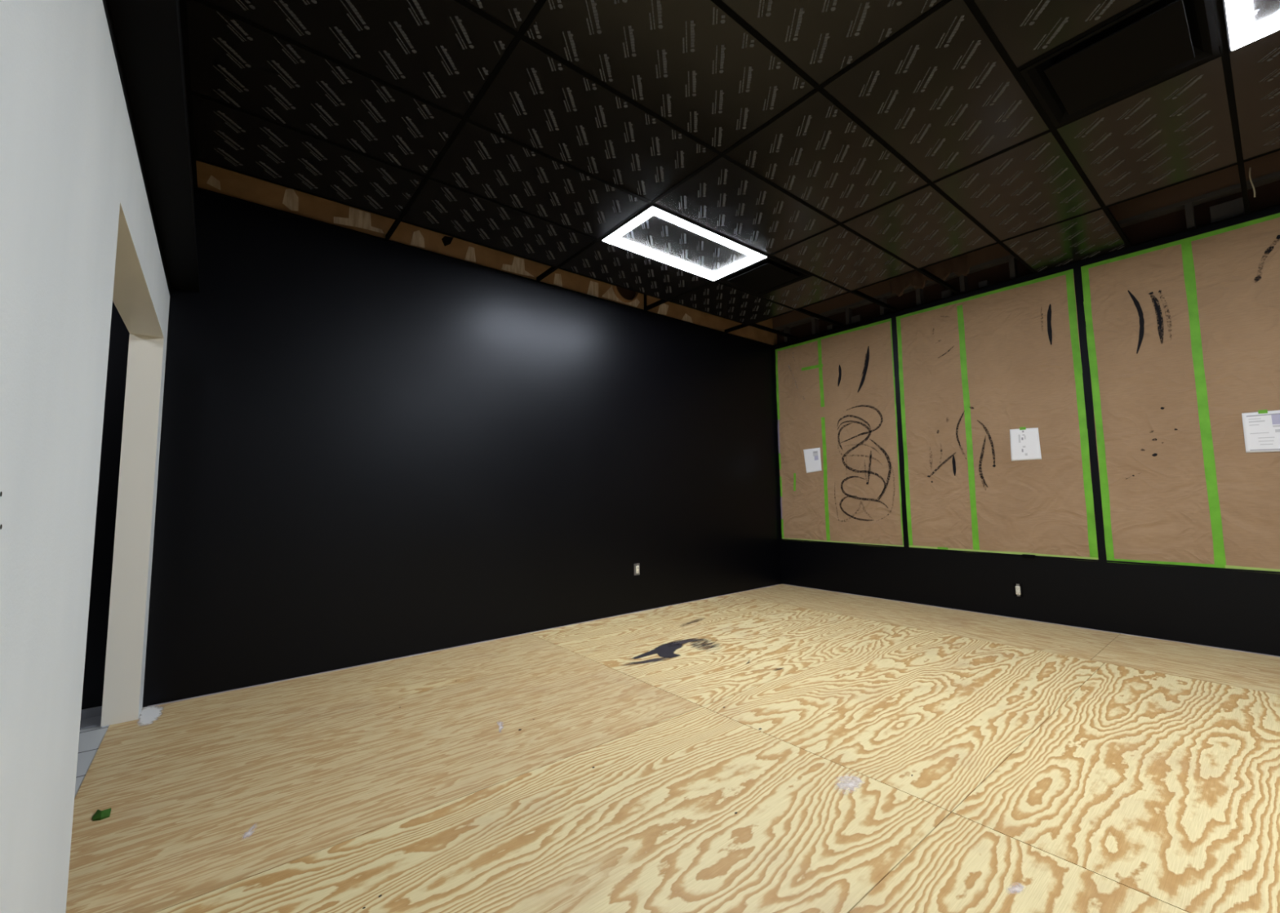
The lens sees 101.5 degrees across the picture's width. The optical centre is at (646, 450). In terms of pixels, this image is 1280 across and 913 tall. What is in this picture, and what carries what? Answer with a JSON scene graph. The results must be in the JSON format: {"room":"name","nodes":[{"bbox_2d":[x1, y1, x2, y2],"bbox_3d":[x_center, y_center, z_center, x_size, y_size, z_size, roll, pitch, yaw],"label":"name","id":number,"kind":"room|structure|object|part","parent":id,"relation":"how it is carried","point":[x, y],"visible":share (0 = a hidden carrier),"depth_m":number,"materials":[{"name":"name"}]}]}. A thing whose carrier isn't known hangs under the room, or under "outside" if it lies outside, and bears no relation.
{"room":"studio","nodes":[
{"label":"studio","id":0,"kind":"room"},
{"bbox_2d":[0,0,169,912],"bbox_3d":[-0.177,-0.053,-0.303,0.136,2.335,8.350,3,-6,-39],"label":"wall","id":1,"kind":"structure","parent":0,"point":[77,235],"depth_m":1.12,"materials":[{"name":"white paint"}]},
{"bbox_2d":[102,0,199,294],"bbox_3d":[-0.148,-1.658,-0.122,0.261,0.893,8.350,3,-6,-39],"label":"bulkhead","id":2,"kind":"object","parent":1,"relation":"attached to","point":[146,35],"visible":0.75,"depth_m":1.71,"materials":[{"name":"black paint"}]},
{"bbox_2d":[81,160,782,710],"bbox_3d":[-1.396,-0.447,4.239,8.352,4.018,0.132,3,-6,-39],"label":"wall","id":3,"kind":"structure","parent":0,"point":[372,450],"depth_m":3.82,"materials":[{"name":"black paint"}]},
{"bbox_2d":[80,706,102,729],"bbox_3d":[-3.350,1.342,2.267,1.394,0.054,0.159,3,-6,-39],"label":"baseboard","id":4,"kind":"structure","parent":3,"relation":"attached to","point":[90,717],"depth_m":2.71,"materials":[{"name":"grey"}]},
{"bbox_2d":[146,584,779,707],"bbox_3d":[-0.553,1.530,4.643,5.640,0.003,0.018,3,-6,-39],"label":"baseboard","id":5,"kind":"structure","parent":3,"relation":"attached to","point":[777,584],"depth_m":3.69,"materials":[{"name":"grey"}]},
{"bbox_2d":[612,284,639,302],"bbox_3d":[-0.209,-1.633,5.216,0.310,0.310,0.050,3,-6,-39],"label":"duct collar","id":6,"kind":"object","parent":3,"relation":"attached to","point":[625,295],"visible":0.37,"depth_m":5.22,"materials":[{"name":"black metal"}]},
{"bbox_2d":[634,563,639,575],"bbox_3d":[-0.103,1.156,5.072,0.068,0.112,0.046,3,-6,-39],"label":"wall outlet","id":7,"kind":"object","parent":3,"relation":"attached to","point":[637,566],"visible":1,"depth_m":5.06,"materials":[{"name":"grey plastic"}]},
{"bbox_2d":[635,565,639,573],"bbox_3d":[-0.093,1.157,5.060,0.034,0.072,0.015,3,-6,-39],"label":"receptacle","id":8,"kind":"object","parent":7,"relation":"attached to","point":[637,566],"depth_m":5.05,"materials":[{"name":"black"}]},
{"bbox_2d":[66,584,1279,912],"bbox_3d":[1.202,1.197,0.710,8.052,0.061,8.350,3,-6,-39],"label":"floor","id":9,"kind":"structure","parent":0,"point":[1080,771],"depth_m":2.08,"materials":[{"name":"brown wood"}]},
{"bbox_2d":[92,808,111,821],"bbox_3d":[-1.957,1.303,1.876,0.047,0.018,0.076,3,-6,-39],"label":"scrap","id":10,"kind":"object","parent":9,"relation":"on","point":[99,815],"visible":1,"depth_m":1.86,"materials":[{"name":"green plant"}]},
{"bbox_2d":[137,706,163,725],"bbox_3d":[-2.627,1.398,2.764,0.108,0.001,0.396,3,-6,-39],"label":"smear","id":11,"kind":"object","parent":9,"relation":"on","point":[149,714],"visible":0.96,"depth_m":2.76,"materials":[{"name":"white paint"}]},
{"bbox_2d":[623,639,719,666],"bbox_3d":[0.199,1.441,3.730,1.014,0.002,0.464,3,-6,-39],"label":"paint stain","id":12,"kind":"object","parent":9,"relation":"on","point":[665,651],"visible":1,"depth_m":3.78,"materials":[{"name":"grey paint"}]},
{"bbox_2d":[839,777,861,788],"bbox_3d":[0.772,1.286,2.017,0.220,0.001,0.136,3,-6,-39],"label":"smear","id":13,"kind":"object","parent":9,"relation":"on","point":[851,784],"visible":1,"depth_m":2.01,"materials":[{"name":"white paint"}]},
{"bbox_2d":[1012,886,1021,891],"bbox_3d":[1.036,1.235,1.471,0.099,0.001,0.042,2,-6,-32],"label":"smear","id":14,"kind":"object","parent":9,"relation":"on","point":[1017,889],"visible":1,"depth_m":1.47,"materials":[{"name":"white paint"}]},
{"bbox_2d":[179,0,1279,346],"bbox_3d":[2.089,-1.794,1.733,5.650,0.041,8.350,3,-6,-39],"label":"ceiling","id":15,"kind":"structure","parent":0,"point":[851,145],"depth_m":2.70,"materials":[{"name":"black"}]},
{"bbox_3d":[-1.903,-1.615,2.981,1.062,0.006,0.603,3,-6,-39],"label":"panel","id":16,"kind":"part","parent":15,"relation":"part of","materials":[{"name":"black"}]},
{"bbox_3d":[-1.516,-1.661,2.512,1.062,0.006,0.603,3,-6,-39],"label":"panel","id":17,"kind":"part","parent":15,"relation":"part of","materials":[{"name":"black"}]},
{"bbox_3d":[-1.130,-1.707,2.043,1.062,0.006,0.603,3,-6,-39],"label":"panel","id":18,"kind":"part","parent":15,"relation":"part of","materials":[{"name":"black"}]},
{"bbox_3d":[-1.018,-1.565,3.705,1.212,0.006,0.603,3,-6,-39],"label":"panel","id":19,"kind":"part","parent":15,"relation":"part of","materials":[{"name":"black"}]},
{"bbox_3d":[-0.744,-1.753,1.573,1.062,0.006,0.603,3,-6,-39],"label":"panel","id":20,"kind":"part","parent":15,"relation":"part of","materials":[{"name":"black"}]},
{"bbox_3d":[-0.632,-1.611,3.235,1.212,0.006,0.603,3,-6,-39],"label":"panel","id":21,"kind":"part","parent":15,"relation":"part of","materials":[{"name":"black"}]},
{"bbox_3d":[-0.245,-1.657,2.766,1.212,0.006,0.603,3,-6,-39],"label":"panel","id":22,"kind":"part","parent":15,"relation":"part of","materials":[{"name":"black"}]},
{"bbox_3d":[-0.075,-1.511,4.476,1.212,0.006,0.603,3,-6,-39],"label":"panel","id":23,"kind":"part","parent":15,"relation":"part of","materials":[{"name":"black"}]},
{"bbox_3d":[0.141,-1.703,2.297,1.212,0.006,0.603,3,-6,-39],"label":"panel","id":24,"kind":"part","parent":15,"relation":"part of","materials":[{"name":"black"}]},
{"bbox_2d":[601,204,767,280],"bbox_3d":[0.311,-1.546,4.005,1.193,0.016,0.584,3,-6,-39],"label":"recessed light","id":25,"kind":"object","parent":15,"relation":"in","point":[611,238],"visible":1,"depth_m":3.89,"materials":[{"name":"white plastic"}]},
{"bbox_3d":[0.311,-1.557,4.006,1.212,0.006,0.603,3,-6,-39],"label":"panel","id":26,"kind":"part","parent":15,"relation":"part of","materials":[{"name":"black"}]},
{"bbox_3d":[0.868,-1.457,5.247,1.212,0.006,0.603,3,-6,-39],"label":"panel","id":27,"kind":"part","parent":15,"relation":"part of","materials":[{"name":"black"}]},
{"bbox_3d":[0.698,-1.603,3.537,1.212,0.006,0.603,3,-6,-39],"label":"panel","id":28,"kind":"part","parent":15,"relation":"part of","materials":[{"name":"black"}]},
{"bbox_2d":[715,256,811,296],"bbox_3d":[1.018,-1.563,4.589,0.582,0.122,0.582,3,-6,-39],"label":"ceiling vent","id":29,"kind":"object","parent":15,"relation":"in","point":[768,274],"visible":0.88,"depth_m":4.59,"materials":[{"name":"black metal"}]},
{"bbox_3d":[1.019,-1.506,4.584,0.440,0.008,0.440,3,-6,-39],"label":"plate","id":30,"kind":"part","parent":29,"relation":"part of","materials":[{"name":"black metal"}]},
{"bbox_3d":[1.490,-1.490,4.970,0.603,0.006,0.603,3,-6,-39],"label":"panel","id":31,"kind":"part","parent":15,"relation":"part of","materials":[{"name":"black"}]},
{"bbox_3d":[1.084,-1.649,3.068,1.212,0.006,0.603,3,-6,-39],"label":"panel","id":32,"kind":"part","parent":15,"relation":"part of","materials":[{"name":"black"}]},
{"bbox_3d":[0.527,-1.749,1.827,1.212,0.006,0.603,3,-6,-39],"label":"panel","id":33,"kind":"part","parent":15,"relation":"part of","materials":[{"name":"black"}]},
{"bbox_3d":[1.641,-1.549,4.308,1.212,0.006,0.603,3,-6,-39],"label":"panel","id":34,"kind":"part","parent":15,"relation":"part of","materials":[{"name":"black"}]},
{"bbox_3d":[2.027,-1.595,3.839,1.212,0.006,0.603,3,-6,-39],"label":"panel","id":35,"kind":"part","parent":15,"relation":"part of","materials":[{"name":"black"}]},
{"bbox_3d":[1.470,-1.695,2.599,1.212,0.006,0.603,3,-6,-39],"label":"panel","id":36,"kind":"part","parent":15,"relation":"part of","materials":[{"name":"black"}]},
{"bbox_3d":[2.413,-1.641,3.370,1.212,0.006,0.603,3,-6,-39],"label":"panel","id":37,"kind":"part","parent":15,"relation":"part of","materials":[{"name":"black"}]},
{"bbox_3d":[1.621,-1.755,1.937,0.603,0.006,0.603,3,-6,-39],"label":"panel","id":38,"kind":"part","parent":15,"relation":"part of","materials":[{"name":"black"}]},
{"bbox_3d":[3.242,-1.594,4.047,0.916,0.006,0.603,3,-6,-39],"label":"panel","id":39,"kind":"part","parent":15,"relation":"part of","materials":[{"name":"black"}]},
{"bbox_2d":[1019,0,1220,127],"bbox_3d":[2.092,-1.774,2.326,0.582,0.122,0.582,3,-6,-39],"label":"ceiling vent","id":40,"kind":"object","parent":15,"relation":"in","point":[1156,41],"visible":0.93,"depth_m":2.30,"materials":[{"name":"black metal"}]},
{"bbox_3d":[2.092,-1.717,2.321,0.440,0.008,0.440,3,-6,-39],"label":"plate","id":41,"kind":"part","parent":40,"relation":"part of","materials":[{"name":"black metal"}]},
{"bbox_3d":[2.800,-1.688,2.900,1.212,0.006,0.603,3,-6,-39],"label":"panel","id":42,"kind":"part","parent":15,"relation":"part of","materials":[{"name":"black"}]},
{"bbox_2d":[1222,0,1279,51],"bbox_3d":[2.243,-1.776,1.659,1.193,0.016,0.584,3,-6,-39],"label":"recessed light","id":43,"kind":"object","parent":15,"relation":"in","point":[1239,20],"visible":1,"depth_m":2.13,"materials":[{"name":"white plastic"}]},
{"bbox_3d":[2.243,-1.787,1.660,1.212,0.006,0.603,3,-6,-39],"label":"panel","id":44,"kind":"part","parent":15,"relation":"part of","materials":[{"name":"white"}]},
{"bbox_3d":[3.186,-1.734,2.431,1.212,0.006,0.603,3,-6,-39],"label":"panel","id":45,"kind":"part","parent":15,"relation":"part of","materials":[{"name":"black"}]},
{"bbox_2d":[772,151,1279,344],"bbox_3d":[4.358,-2.129,3.635,0.364,0.932,8.350,3,-6,-39],"label":"wall","id":46,"kind":"structure","parent":0,"point":[1216,196],"depth_m":4.19,"materials":[{"name":"bare brown drywall"},{"name":"joint compound"},{"name":"black paint"}]},
{"bbox_2d":[780,539,1279,657],"bbox_3d":[4.428,1.110,3.374,0.300,0.605,8.350,3,-6,-39],"label":"wall","id":47,"kind":"structure","parent":0,"point":[1231,610],"depth_m":4.31,"materials":[{"name":"black paint"}]},
{"bbox_2d":[773,313,906,548],"bbox_3d":[2.166,-0.165,6.052,0.086,2.460,1.553,3,-6,-39],"label":"window","id":48,"kind":"structure","parent":47,"relation":"in","point":[889,316],"depth_m":5.85,"materials":[{"name":"black paint"}]},
{"bbox_2d":[775,318,903,547],"bbox_3d":[2.134,-0.149,6.022,0.016,2.429,1.506,3,-6,-39],"label":"covering","id":49,"kind":"object","parent":48,"relation":"attached to","point":[836,393],"visible":1,"depth_m":5.93,"materials":[{"name":"brown paper"}]},
{"bbox_2d":[803,448,822,473],"bbox_3d":[1.964,0.124,6.208,0.003,0.292,0.237,3,-6,-39],"label":"paper notice","id":50,"kind":"object","parent":49,"relation":"attached to","point":[811,456],"visible":1,"depth_m":6.20,"materials":[{"name":"white paper"}]},
{"bbox_2d":[893,262,1102,561],"bbox_3d":[3.134,-0.276,4.856,0.110,2.472,1.532,3,-6,-39],"label":"window","id":51,"kind":"structure","parent":47,"relation":"in","point":[1072,266],"depth_m":4.53,"materials":[{"name":"black paint"}]},
{"bbox_2d":[896,269,1098,561],"bbox_3d":[3.110,-0.265,4.837,0.013,2.426,1.488,3,-6,-39],"label":"covering","id":52,"kind":"object","parent":51,"relation":"attached to","point":[975,370],"visible":1,"depth_m":4.75,"materials":[{"name":"brown paper"}]},
{"bbox_2d":[1009,426,1041,461],"bbox_3d":[3.309,-0.057,4.575,0.003,0.293,0.221,3,-6,-39],"label":"paper notice","id":53,"kind":"object","parent":52,"relation":"attached to","point":[1024,442],"visible":1,"depth_m":4.57,"materials":[{"name":"white paper"}]},
{"bbox_2d":[1013,583,1023,597],"bbox_3d":[3.254,1.225,4.576,0.046,0.112,0.068,3,-6,-39],"label":"wall outlet","id":54,"kind":"object","parent":47,"relation":"attached to","point":[1018,588],"visible":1,"depth_m":4.56,"materials":[{"name":"white plastic"}]},
{"bbox_2d":[1015,586,1020,595],"bbox_3d":[3.242,1.226,4.566,0.015,0.072,0.034,3,-6,-39],"label":"receptacle","id":55,"kind":"object","parent":54,"relation":"attached to","point":[1017,588],"depth_m":4.56,"materials":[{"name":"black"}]},
{"bbox_2d":[785,584,1279,657],"bbox_3d":[3.430,1.447,4.319,0.018,0.003,5.520,3,-6,-39],"label":"baseboard","id":56,"kind":"structure","parent":47,"relation":"attached to","point":[785,584],"depth_m":4.28,"materials":[{"name":"grey"}]},
{"bbox_2d":[1076,205,1279,573],"bbox_3d":[4.114,-0.397,3.685,0.086,2.460,1.532,3,-6,-39],"label":"window","id":57,"kind":"structure","parent":47,"relation":"in","point":[1276,210],"depth_m":4.14,"materials":[{"name":"black paint"}]},
{"bbox_2d":[1080,213,1279,573],"bbox_3d":[4.082,-0.378,3.658,0.013,2.425,1.488,3,-6,-39],"label":"covering","id":58,"kind":"object","parent":57,"relation":"attached to","point":[1183,335],"visible":1,"depth_m":3.82,"materials":[{"name":"brown paper"}]},
{"bbox_2d":[1241,409,1279,453],"bbox_3d":[4.198,-0.131,3.491,0.003,0.290,0.281,3,-6,-39],"label":"paper notice","id":59,"kind":"object","parent":58,"relation":"attached to","point":[1261,428],"visible":1,"depth_m":3.54,"materials":[{"name":"white paper"}]},
{"bbox_2d":[1026,0,1219,66],"bbox_3d":[1.218,-2.348,1.071,8.482,1.050,8.610,3,-6,-39],"label":"deck","id":60,"kind":"object","parent":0,"point":[1212,0],"depth_m":3.20,"materials":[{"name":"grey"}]},
{"bbox_2d":[1248,167,1255,197],"bbox_3d":[4.076,-1.804,3.522,0.008,0.211,0.020,3,-6,-39],"label":"hanging wire","id":61,"kind":"object","parent":60,"relation":"hanging from","point":[1250,177],"visible":1,"depth_m":3.52,"materials":[{"name":"beige"}]}
]}

